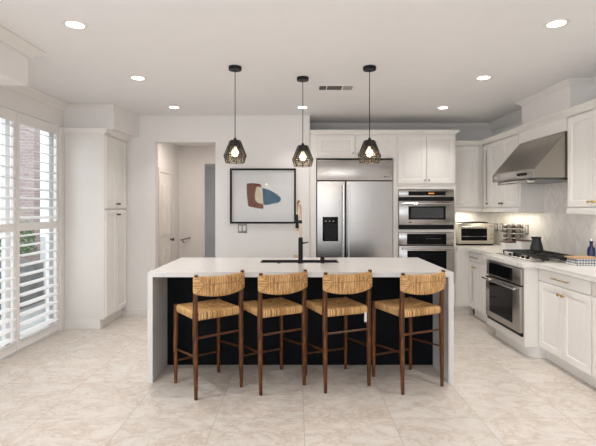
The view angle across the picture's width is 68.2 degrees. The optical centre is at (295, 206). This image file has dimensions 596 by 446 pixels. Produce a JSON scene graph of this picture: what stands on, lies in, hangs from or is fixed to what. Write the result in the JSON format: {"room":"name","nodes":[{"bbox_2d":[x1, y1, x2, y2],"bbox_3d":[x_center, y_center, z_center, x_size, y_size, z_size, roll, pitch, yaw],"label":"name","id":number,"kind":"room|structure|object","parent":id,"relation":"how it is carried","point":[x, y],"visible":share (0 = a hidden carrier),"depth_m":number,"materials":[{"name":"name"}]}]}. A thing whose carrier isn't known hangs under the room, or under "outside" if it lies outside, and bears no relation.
{"room":"kitchen","nodes":[
{"label":"kitchen","id":0,"kind":"room"},
{"bbox_2d":[0,43,27,85],"bbox_3d":[-2.435,-1.091,2.115,0.690,0.290,2.630,0,0,0],"label":"wall","id":1,"kind":"structure","parent":0,"point":[13,65],"depth_m":3.28,"materials":[{"name":"paint"}]},
{"bbox_2d":[0,86,64,329],"bbox_3d":[-2.855,0.114,1.030,0.150,2.700,10.060,0,0,0],"label":"wall","id":2,"kind":"structure","parent":0,"point":[9,98],"depth_m":5.15,"materials":[{"name":"paint"}]},
{"bbox_2d":[0,25,45,58],"bbox_3d":[-2.390,-1.198,2.160,0.780,0.075,2.720,0,0,0],"label":"trim","id":3,"kind":"structure","parent":2,"relation":"attached to","point":[8,38],"depth_m":3.23,"materials":[{"name":"paint"}]},
{"bbox_2d":[0,104,61,361],"bbox_3d":[-2.849,0.249,4.400,0.162,2.430,1.600,0,0,0],"label":"window","id":4,"kind":"structure","parent":2,"relation":"in","point":[5,129],"depth_m":4.64,"materials":[{"name":"paint"}]},
{"bbox_2d":[0,106,17,358],"bbox_3d":[-2.800,0.241,4.000,0.110,2.385,0.764,0,0,0],"label":"shutter panel","id":5,"kind":"object","parent":4,"relation":"attached to","point":[5,113],"visible":1,"depth_m":4.32,"materials":[{"name":"paint"}]},
{"bbox_2d":[16,112,59,350],"bbox_3d":[-2.800,0.241,4.775,0.110,2.385,0.774,0,0,0],"label":"shutter panel","id":6,"kind":"object","parent":4,"relation":"attached to","point":[22,119],"visible":0.94,"depth_m":4.74,"materials":[{"name":"paint"}]},
{"bbox_2d":[1,85,68,111],"bbox_3d":[-2.748,-1.185,4.355,0.065,0.100,1.850,0,0,0],"label":"trim","id":7,"kind":"structure","parent":2,"relation":"attached to","point":[28,91],"depth_m":4.71,"materials":[{"name":"paint"}]},
{"bbox_2d":[64,104,138,137],"bbox_3d":[-2.449,-1.087,5.610,0.662,0.298,0.660,0,0,0],"label":"wall","id":8,"kind":"structure","parent":0,"point":[118,119],"depth_m":5.28,"materials":[{"name":"paint"}]},
{"bbox_2d":[68,104,113,107],"bbox_3d":[-2.483,-1.210,5.270,0.593,0.050,0.020,0,0,0],"label":"trim","id":9,"kind":"structure","parent":8,"relation":"attached to","point":[69,105],"depth_m":5.27,"materials":[{"name":"paint"}]},
{"bbox_2d":[158,143,214,260],"bbox_3d":[-1.575,0.114,7.220,1.490,2.700,2.320,0,0,0],"label":"wall","id":10,"kind":"structure","parent":0,"point":[187,163],"depth_m":8.26,"materials":[{"name":"paint"}]},
{"bbox_2d":[158,167,173,267],"bbox_3d":[-2.160,0.414,7.405,0.080,2.100,0.770,0,0,0],"label":"door","id":11,"kind":"structure","parent":10,"relation":"in","point":[165,181],"depth_m":7.30,"materials":[{"name":"paint"}]},
{"bbox_2d":[173,143,214,145],"bbox_3d":[-1.575,-1.166,7.220,1.490,0.060,2.320,0,0,0],"label":"ceiling","id":12,"kind":"structure","parent":0,"point":[177,144],"depth_m":8.00,"materials":[{"name":"paint"}]},
{"bbox_2d":[205,164,214,256],"bbox_3d":[-1.200,0.214,9.540,2.600,2.500,2.320,0,0,0],"label":"wall","id":13,"kind":"structure","parent":0,"point":[209,168],"depth_m":10.60,"materials":[{"name":"grey paint"}]},
{"bbox_2d":[0,0,595,122],"bbox_3d":[0.070,-1.286,1.300,5.900,0.100,10.800,0,0,0],"label":"ceiling","id":14,"kind":"structure","parent":0,"point":[427,55],"depth_m":3.52,"materials":[{"name":"paint"}]},
{"bbox_2d":[61,19,87,29],"bbox_3d":[-1.496,-1.234,2.980,0.164,0.004,0.164,0,0,0],"label":"recessed light","id":15,"kind":"object","parent":14,"relation":"in","point":[74,24],"visible":1,"depth_m":2.97,"materials":[{"name":"paint"}]},
{"bbox_2d":[129,75,146,80],"bbox_3d":[-1.513,-1.234,4.210,0.164,0.004,0.164,0,0,0],"label":"recessed light","id":16,"kind":"object","parent":14,"relation":"in","point":[134,77],"visible":1,"depth_m":4.19,"materials":[{"name":"white"}]},
{"bbox_2d":[167,106,180,108],"bbox_3d":[-1.508,-1.234,5.440,0.164,0.004,0.164,0,0,0],"label":"recessed light","id":17,"kind":"object","parent":14,"relation":"in","point":[172,107],"visible":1,"depth_m":5.45,"materials":[{"name":"white"}]},
{"bbox_2d":[223,65,246,163],"bbox_3d":[-0.537,-0.811,3.880,0.191,0.850,0.191,0,0,23],"label":"pendant lamp","id":18,"kind":"object","parent":14,"relation":"hanging from","point":[235,148],"visible":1,"depth_m":3.83,"materials":[{"name":"black metal"}]},
{"bbox_2d":[296,106,308,108],"bbox_3d":[0.080,-1.234,5.450,0.164,0.004,0.164,0,0,0],"label":"recessed light","id":19,"kind":"object","parent":14,"relation":"in","point":[298,107],"visible":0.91,"depth_m":5.45,"materials":[{"name":"white"}]},
{"bbox_2d":[292,76,313,166],"bbox_3d":[0.065,-0.811,4.200,0.191,0.850,0.191,0,0,23],"label":"pendant lamp","id":20,"kind":"object","parent":14,"relation":"hanging from","point":[302,152],"visible":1,"depth_m":4.16,"materials":[{"name":"black metal"}]},
{"bbox_2d":[317,85,354,89],"bbox_3d":[0.410,-1.230,4.540,0.380,0.011,0.170,0,0,0],"label":"ceiling vent","id":21,"kind":"object","parent":14,"relation":"in","point":[319,87],"visible":1,"depth_m":4.51,"materials":[{"name":"metal"}]},
{"bbox_2d":[358,65,380,163],"bbox_3d":[0.648,-0.811,3.880,0.191,0.850,0.191,0,0,23],"label":"pendant lamp","id":22,"kind":"object","parent":14,"relation":"hanging from","point":[369,147],"visible":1,"depth_m":3.84,"materials":[{"name":"black metal"}]},
{"bbox_2d":[436,106,449,108],"bbox_3d":[1.826,-1.234,5.470,0.164,0.004,0.164,0,0,0],"label":"recessed light","id":23,"kind":"object","parent":14,"relation":"in","point":[440,107],"visible":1,"depth_m":5.45,"materials":[{"name":"white"}]},
{"bbox_2d":[474,75,492,79],"bbox_3d":[1.790,-1.234,4.200,0.164,0.004,0.164,0,0,0],"label":"recessed light","id":24,"kind":"object","parent":14,"relation":"in","point":[482,77],"visible":1,"depth_m":4.19,"materials":[{"name":"white"}]},
{"bbox_2d":[543,18,570,28],"bbox_3d":[1.753,-1.234,2.960,0.164,0.004,0.164,0,0,0],"label":"recessed light","id":25,"kind":"object","parent":14,"relation":"in","point":[555,23],"visible":1,"depth_m":2.95,"materials":[{"name":"white"}]},
{"bbox_2d":[0,309,595,445],"bbox_3d":[0.070,1.514,3.500,6.100,0.100,15.000,0,0,0],"label":"floor","id":26,"kind":"structure","parent":0,"point":[70,387],"depth_m":3.31,"materials":[{"name":"tile"}]},
{"bbox_2d":[62,127,129,328],"bbox_3d":[-2.509,0.260,5.577,0.538,2.409,0.715,0,0,0],"label":"pantry cabinet","id":27,"kind":"object","parent":26,"relation":"on","point":[95,157],"visible":1,"depth_m":5.28,"materials":[{"name":"paint"}]},
{"bbox_2d":[173,270,244,399],"bbox_3d":[-0.710,0.988,3.603,0.444,0.953,0.480,0,0,-37],"label":"counter stool","id":28,"kind":"object","parent":26,"relation":"on","point":[212,286],"visible":1,"depth_m":3.50,"materials":[{"name":"brown wood"}]},
{"bbox_2d":[243,269,307,395],"bbox_3d":[-0.192,0.988,3.678,0.444,0.953,0.480,0,0,-30],"label":"counter stool","id":29,"kind":"object","parent":26,"relation":"on","point":[283,284],"visible":0.98,"depth_m":3.53,"materials":[{"name":"brown wood"}]},
{"bbox_2d":[148,257,453,382],"bbox_3d":[0.038,1.004,4.200,2.546,0.920,1.080,0,0,0],"label":"kitchen island","id":30,"kind":"object","parent":26,"relation":"on","point":[169,284],"visible":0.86,"depth_m":4.08,"materials":[{"name":"stone"}]},
{"bbox_2d":[260,260,338,262],"bbox_3d":[0.035,0.652,4.397,0.768,0.223,0.205,0,0,0],"label":"sink","id":31,"kind":"object","parent":30,"relation":"in","point":[262,261],"visible":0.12,"depth_m":4.49,"materials":[{"name":"black metal"}]},
{"bbox_2d":[294,200,307,262],"bbox_3d":[0.049,0.237,4.340,0.143,0.615,0.206,0,0,0],"label":"kitchen faucet","id":32,"kind":"object","parent":30,"relation":"on","point":[299,256],"visible":1,"depth_m":4.25,"materials":[{"name":"black metal"}]},
{"bbox_2d":[320,256,324,262],"bbox_3d":[0.256,0.511,4.270,0.044,0.065,0.044,0,0,0],"label":"soap dispenser","id":33,"kind":"object","parent":30,"relation":"on","point":[322,259],"visible":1,"depth_m":4.25,"materials":[{"name":"black metal"}]},
{"bbox_2d":[306,269,371,393],"bbox_3d":[0.349,0.988,3.701,0.444,0.953,0.480,0,0,-22],"label":"counter stool","id":34,"kind":"object","parent":26,"relation":"on","point":[359,282],"visible":0.99,"depth_m":3.55,"materials":[{"name":"brown wood"}]},
{"bbox_2d":[310,135,395,256],"bbox_3d":[0.774,0.244,6.224,1.168,2.440,0.652,0,0,0],"label":"tall cabinet","id":35,"kind":"object","parent":26,"relation":"on","point":[321,146],"visible":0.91,"depth_m":5.95,"materials":[{"name":"paint"}]},
{"bbox_2d":[310,130,459,134],"bbox_3d":[1.195,-1.008,6.231,2.006,0.055,0.638,0,0,0],"label":"trim","id":36,"kind":"structure","parent":35,"relation":"attached to","point":[455,132],"depth_m":5.92,"materials":[{"name":"paint"}]},
{"bbox_2d":[316,159,392,256],"bbox_3d":[0.793,0.409,6.192,1.027,2.110,0.676,0,0,0],"label":"refrigerator","id":37,"kind":"object","parent":26,"relation":"on","point":[354,199],"visible":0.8,"depth_m":5.92,"materials":[{"name":"silver metal"}]},
{"bbox_2d":[371,269,445,394],"bbox_3d":[0.941,0.988,3.679,0.444,0.953,0.480,0,0,-24],"label":"counter stool","id":38,"kind":"object","parent":26,"relation":"on","point":[410,307],"visible":1,"depth_m":3.55,"materials":[{"name":"brown wood"}]},
{"bbox_2d":[396,135,455,307],"bbox_3d":[1.760,0.244,6.222,0.800,2.440,0.657,0,0,0],"label":"tall cabinet","id":39,"kind":"object","parent":26,"relation":"on","point":[423,162],"visible":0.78,"depth_m":5.93,"materials":[{"name":"paint"}]},
{"bbox_2d":[398,190,454,228],"bbox_3d":[1.756,0.034,6.140,0.745,0.535,0.580,0,0,0],"label":"microwave oven","id":40,"kind":"object","parent":39,"relation":"in","point":[417,209],"visible":0.99,"depth_m":5.91,"materials":[{"name":"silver metal"}]},
{"bbox_2d":[398,232,454,282],"bbox_3d":[1.756,0.699,6.169,0.745,0.715,0.641,0,0,0],"label":"wall oven","id":41,"kind":"object","parent":39,"relation":"in","point":[437,248],"visible":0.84,"depth_m":5.91,"materials":[{"name":"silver metal"}]},
{"bbox_2d":[454,250,472,313],"bbox_3d":[2.292,1.024,6.250,0.255,0.880,0.600,0,0,0],"label":"base cabinet","id":42,"kind":"object","parent":26,"relation":"on","point":[462,256],"visible":0.46,"depth_m":5.95,"materials":[{"name":"paint"}]},
{"bbox_2d":[469,251,486,321],"bbox_3d":[2.609,1.024,5.530,0.612,0.880,0.850,0,0,0],"label":"base cabinet","id":43,"kind":"object","parent":26,"relation":"on","point":[477,263],"visible":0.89,"depth_m":5.69,"materials":[{"name":"paint"}]},
{"bbox_2d":[487,258,546,358],"bbox_3d":[2.560,1.024,4.675,0.700,0.880,0.850,0,0,0],"label":"base cabinet","id":44,"kind":"object","parent":26,"relation":"on","point":[528,345],"visible":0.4,"depth_m":4.25,"materials":[{"name":"paint"}]},
{"bbox_2d":[482,260,523,336],"bbox_3d":[2.437,0.934,4.662,0.636,0.660,0.766,0,0,0],"label":"range oven","id":45,"kind":"object","parent":44,"relation":"in","point":[504,282],"visible":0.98,"depth_m":4.56,"materials":[{"name":"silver metal"}]},
{"bbox_2d":[456,244,595,282],"bbox_3d":[2.538,0.564,4.624,0.745,0.040,3.848,0,0,0],"label":"countertop","id":46,"kind":"structure","parent":44,"relation":"on","point":[588,273],"depth_m":4.22,"materials":[{"name":"stone"}]},
{"bbox_2d":[456,222,493,244],"bbox_3d":[2.545,0.379,6.327,0.510,0.330,0.346,0,0,0],"label":"toaster oven","id":47,"kind":"object","parent":46,"relation":"on","point":[467,233],"visible":0.93,"depth_m":6.21,"materials":[{"name":"silver metal"}]},
{"bbox_2d":[456,222,487,222],"bbox_3d":[2.535,0.222,6.360,0.370,0.015,0.240,0,0,0],"label":"tray","id":48,"kind":"object","parent":47,"relation":"on","point":[456,222],"depth_m":6.24,"materials":[{"name":"silver metal"}]},
{"bbox_2d":[500,241,515,251],"bbox_3d":[2.615,0.482,5.420,0.139,0.123,0.139,0,0,0],"label":"canister","id":49,"kind":"object","parent":46,"relation":"on","point":[504,244],"visible":0.85,"depth_m":5.35,"materials":[{"name":"white ceramic"}]},
{"bbox_2d":[503,223,523,240],"bbox_3d":[2.775,0.371,5.619,0.237,0.345,0.233,0,0,0],"label":"spice rack","id":50,"kind":"object","parent":46,"relation":"on","point":[507,236],"visible":0.73,"depth_m":5.55,"materials":[{"name":"metal"}]},
{"bbox_2d":[516,239,531,248],"bbox_3d":[2.745,0.470,5.300,0.139,0.148,0.139,0,0,0],"label":"canister","id":51,"kind":"object","parent":46,"relation":"on","point":[520,243],"visible":0.62,"depth_m":5.24,"materials":[{"name":"white ceramic"}]},
{"bbox_2d":[496,249,573,262],"bbox_3d":[2.585,0.518,4.700,0.500,0.052,0.860,0,0,0],"label":"gas cooktop","id":52,"kind":"object","parent":46,"relation":"in","point":[543,256],"visible":0.91,"depth_m":4.56,"materials":[{"name":"metal"}]},
{"bbox_2d":[530,236,542,250],"bbox_3d":[2.715,0.411,4.965,0.136,0.160,0.136,0,0,0],"label":"coffee pot","id":53,"kind":"object","parent":52,"relation":"on","point":[536,244],"visible":1,"depth_m":4.92,"materials":[{"name":"black metal"}]},
{"bbox_2d":[566,258,595,265],"bbox_3d":[2.700,0.513,4.135,0.233,0.063,0.164,0,0,0],"label":"gingham towel","id":54,"kind":"object","parent":46,"relation":"on","point":[578,262],"visible":0.84,"depth_m":4.07,"materials":[{"name":"fabric"}]},
{"bbox_2d":[564,256,595,258],"bbox_3d":[2.695,0.472,4.140,0.250,0.014,0.170,0,0,0],"label":"cutting board","id":55,"kind":"object","parent":54,"relation":"on","point":[573,257],"visible":1,"depth_m":4.07,"materials":[{"name":"brown wood"}]},
{"bbox_2d":[587,237,594,255],"bbox_3d":[2.868,0.417,4.275,0.066,0.253,0.066,0,0,0],"label":"oil bottle","id":56,"kind":"object","parent":46,"relation":"on","point":[590,250],"visible":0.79,"depth_m":4.26,"materials":[{"name":"blue glass"}]},
{"bbox_2d":[539,269,595,387],"bbox_3d":[2.609,1.024,3.865,0.612,0.880,0.760,0,0,0],"label":"base cabinet","id":57,"kind":"object","parent":26,"relation":"on","point":[565,302],"visible":0.96,"depth_m":3.81,"materials":[{"name":"paint"}]},
{"bbox_2d":[592,282,595,378],"bbox_3d":[2.609,1.024,3.100,0.612,0.880,0.760,0,0,0],"label":"base cabinet","id":58,"kind":"object","parent":26,"relation":"on","point":[593,283],"visible":0.97,"depth_m":3.46,"materials":[{"name":"paint"}]},
{"bbox_2d":[122,115,491,314],"bbox_3d":[0.070,0.114,6.310,5.700,2.700,0.740,0,0,0],"label":"wall","id":59,"kind":"structure","parent":0,"point":[268,141],"depth_m":5.94,"materials":[{"name":"paint"}]},
{"bbox_2d":[127,309,147,315],"bbox_3d":[-2.077,1.419,5.992,0.386,0.090,0.136,0,0,0],"label":"baseboard","id":60,"kind":"structure","parent":59,"relation":"attached to","point":[130,312],"depth_m":5.92,"materials":[{"name":"paint"}]},
{"bbox_2d":[238,224,246,232],"bbox_3d":[-0.724,0.289,5.935,0.122,0.120,0.010,0,0,0],"label":"light switch","id":61,"kind":"object","parent":59,"relation":"attached to","point":[242,228],"visible":1,"depth_m":5.93,"materials":[{"name":"white plastic"}]},
{"bbox_2d":[230,168,295,223],"bbox_3d":[-0.445,-0.148,5.924,0.887,0.742,0.028,0,0,0],"label":"framed print","id":62,"kind":"object","parent":59,"relation":"attached to","point":[257,195],"visible":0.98,"depth_m":5.93,"materials":[{"name":"paper"}]},
{"bbox_2d":[310,109,521,131],"bbox_3d":[1.552,-1.180,5.865,2.735,0.110,1.390,0,0,0],"label":"trim","id":63,"kind":"structure","parent":59,"relation":"attached to","point":[516,116],"depth_m":6.49,"materials":[{"name":"paint"}]},
{"bbox_2d":[456,145,482,211],"bbox_3d":[2.402,-0.406,6.372,0.475,0.941,0.358,0,0,0],"label":"upper cabinet","id":64,"kind":"object","parent":59,"relation":"attached to","point":[469,158],"visible":0.66,"depth_m":6.20,"materials":[{"name":"paint"}]},
{"bbox_2d":[456,212,491,222],"bbox_3d":[2.541,0.294,6.556,0.742,0.500,0.008,0,0,0],"label":"wall","id":65,"kind":"structure","parent":59,"relation":"attached to","point":[460,216],"depth_m":6.55,"materials":[{"name":"tile"}]},
{"bbox_2d":[456,99,595,144],"bbox_3d":[2.393,-0.896,4.548,0.457,0.060,3.295,0,0,0],"label":"trim","id":66,"kind":"structure","parent":59,"relation":"attached to","point":[591,104],"depth_m":4.68,"materials":[{"name":"paint"}]},
{"bbox_2d":[492,120,595,256],"bbox_3d":[2.976,0.114,1.340,0.128,2.700,10.680,0,0,0],"label":"wall","id":67,"kind":"structure","parent":0,"point":[559,231],"depth_m":4.94,"materials":[{"name":"stone"}]},
{"bbox_2d":[494,223,497,230],"bbox_3d":[2.908,0.294,6.400,0.009,0.115,0.120,0,0,0],"label":"power outlet","id":68,"kind":"object","parent":67,"relation":"attached to","point":[495,224],"visible":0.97,"depth_m":6.39,"materials":[{"name":"white plastic"}]},
{"bbox_2d":[482,134,543,212],"bbox_3d":[2.751,-0.406,5.684,0.321,0.941,1.023,0,0,0],"label":"upper cabinet","id":69,"kind":"object","parent":67,"relation":"attached to","point":[518,198],"visible":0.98,"depth_m":5.54,"materials":[{"name":"paint"}]},
{"bbox_2d":[525,224,528,234],"bbox_3d":[2.908,0.284,5.540,0.009,0.125,0.075,0,0,0],"label":"power outlet","id":70,"kind":"object","parent":67,"relation":"attached to","point":[526,226],"visible":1,"depth_m":5.52,"materials":[{"name":"white plastic"}]},
{"bbox_2d":[492,117,568,184],"bbox_3d":[2.594,-0.562,4.715,0.623,0.628,0.906,0,0,0],"label":"range hood","id":71,"kind":"object","parent":67,"relation":"attached to","point":[544,160],"depth_m":4.46,"materials":[{"name":"metal"}]},
{"bbox_2d":[498,179,534,184],"bbox_3d":[2.362,-0.265,4.750,0.075,0.033,0.660,0,0,0],"label":"filter","id":72,"kind":"object","parent":71,"relation":"on","point":[501,181],"depth_m":4.70,"materials":[{"name":"metal"}]},
{"bbox_2d":[516,78,592,106],"bbox_3d":[2.763,-1.208,4.715,0.315,0.055,1.010,0,0,0],"label":"trim","id":73,"kind":"structure","parent":67,"relation":"attached to","point":[569,81],"depth_m":4.45,"materials":[{"name":"paint"}]},
{"bbox_2d":[567,108,595,213],"bbox_3d":[2.751,-0.406,3.654,0.321,0.941,1.208,0,0,0],"label":"upper cabinet","id":74,"kind":"object","parent":67,"relation":"attached to","point":[581,126],"visible":1,"depth_m":4.03,"materials":[{"name":"paint"}]},
{"bbox_2d":[592,76,595,89],"bbox_3d":[2.875,-1.180,3.430,0.090,0.110,1.660,0,0,0],"label":"trim","id":75,"kind":"structure","parent":67,"relation":"attached to","point":[593,78],"depth_m":4.21,"materials":[{"name":"paint"}]},
{"bbox_2d":[522,85,595,124],"bbox_3d":[2.788,-1.079,4.715,0.265,0.315,0.910,0,0,0],"label":"soffit","id":76,"kind":"object","parent":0,"point":[570,96],"visible":0.5,"depth_m":4.45,"materials":[{"name":"paint"}]},
{"label":"outside","id":77,"kind":"structure","parent":0,"visible":0},
{"bbox_2d":[0,237,45,340],"bbox_3d":[-8.465,1.534,11.000,11.070,0.100,22.000,0,0,0],"label":"ground","id":78,"kind":"structure","parent":77,"point":[42,239],"depth_m":6.31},
{"bbox_2d":[0,221,37,255],"bbox_3d":[-4.648,0.859,7.347,0.616,1.250,0.615,0,0,0],"label":"shrub","id":79,"kind":"object","parent":78,"relation":"on","point":[27,250],"visible":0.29,"depth_m":7.38,"materials":[{"name":"green plant"}]},
{"bbox_2d":[0,260,43,315],"bbox_3d":[-4.475,1.164,6.280,0.950,0.640,1.400,0,0,0],"label":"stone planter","id":80,"kind":"object","parent":78,"relation":"on","point":[37,266],"visible":0.31,"depth_m":6.70,"materials":[{"name":"grey stone"}]},
{"bbox_2d":[20,124,39,259],"bbox_3d":[-4.790,-0.626,7.790,0.420,4.220,0.180,0,0,0],"label":"brick column","id":81,"kind":"structure","parent":78,"relation":"on","point":[24,144],"depth_m":7.70,"materials":[{"name":"brick"}]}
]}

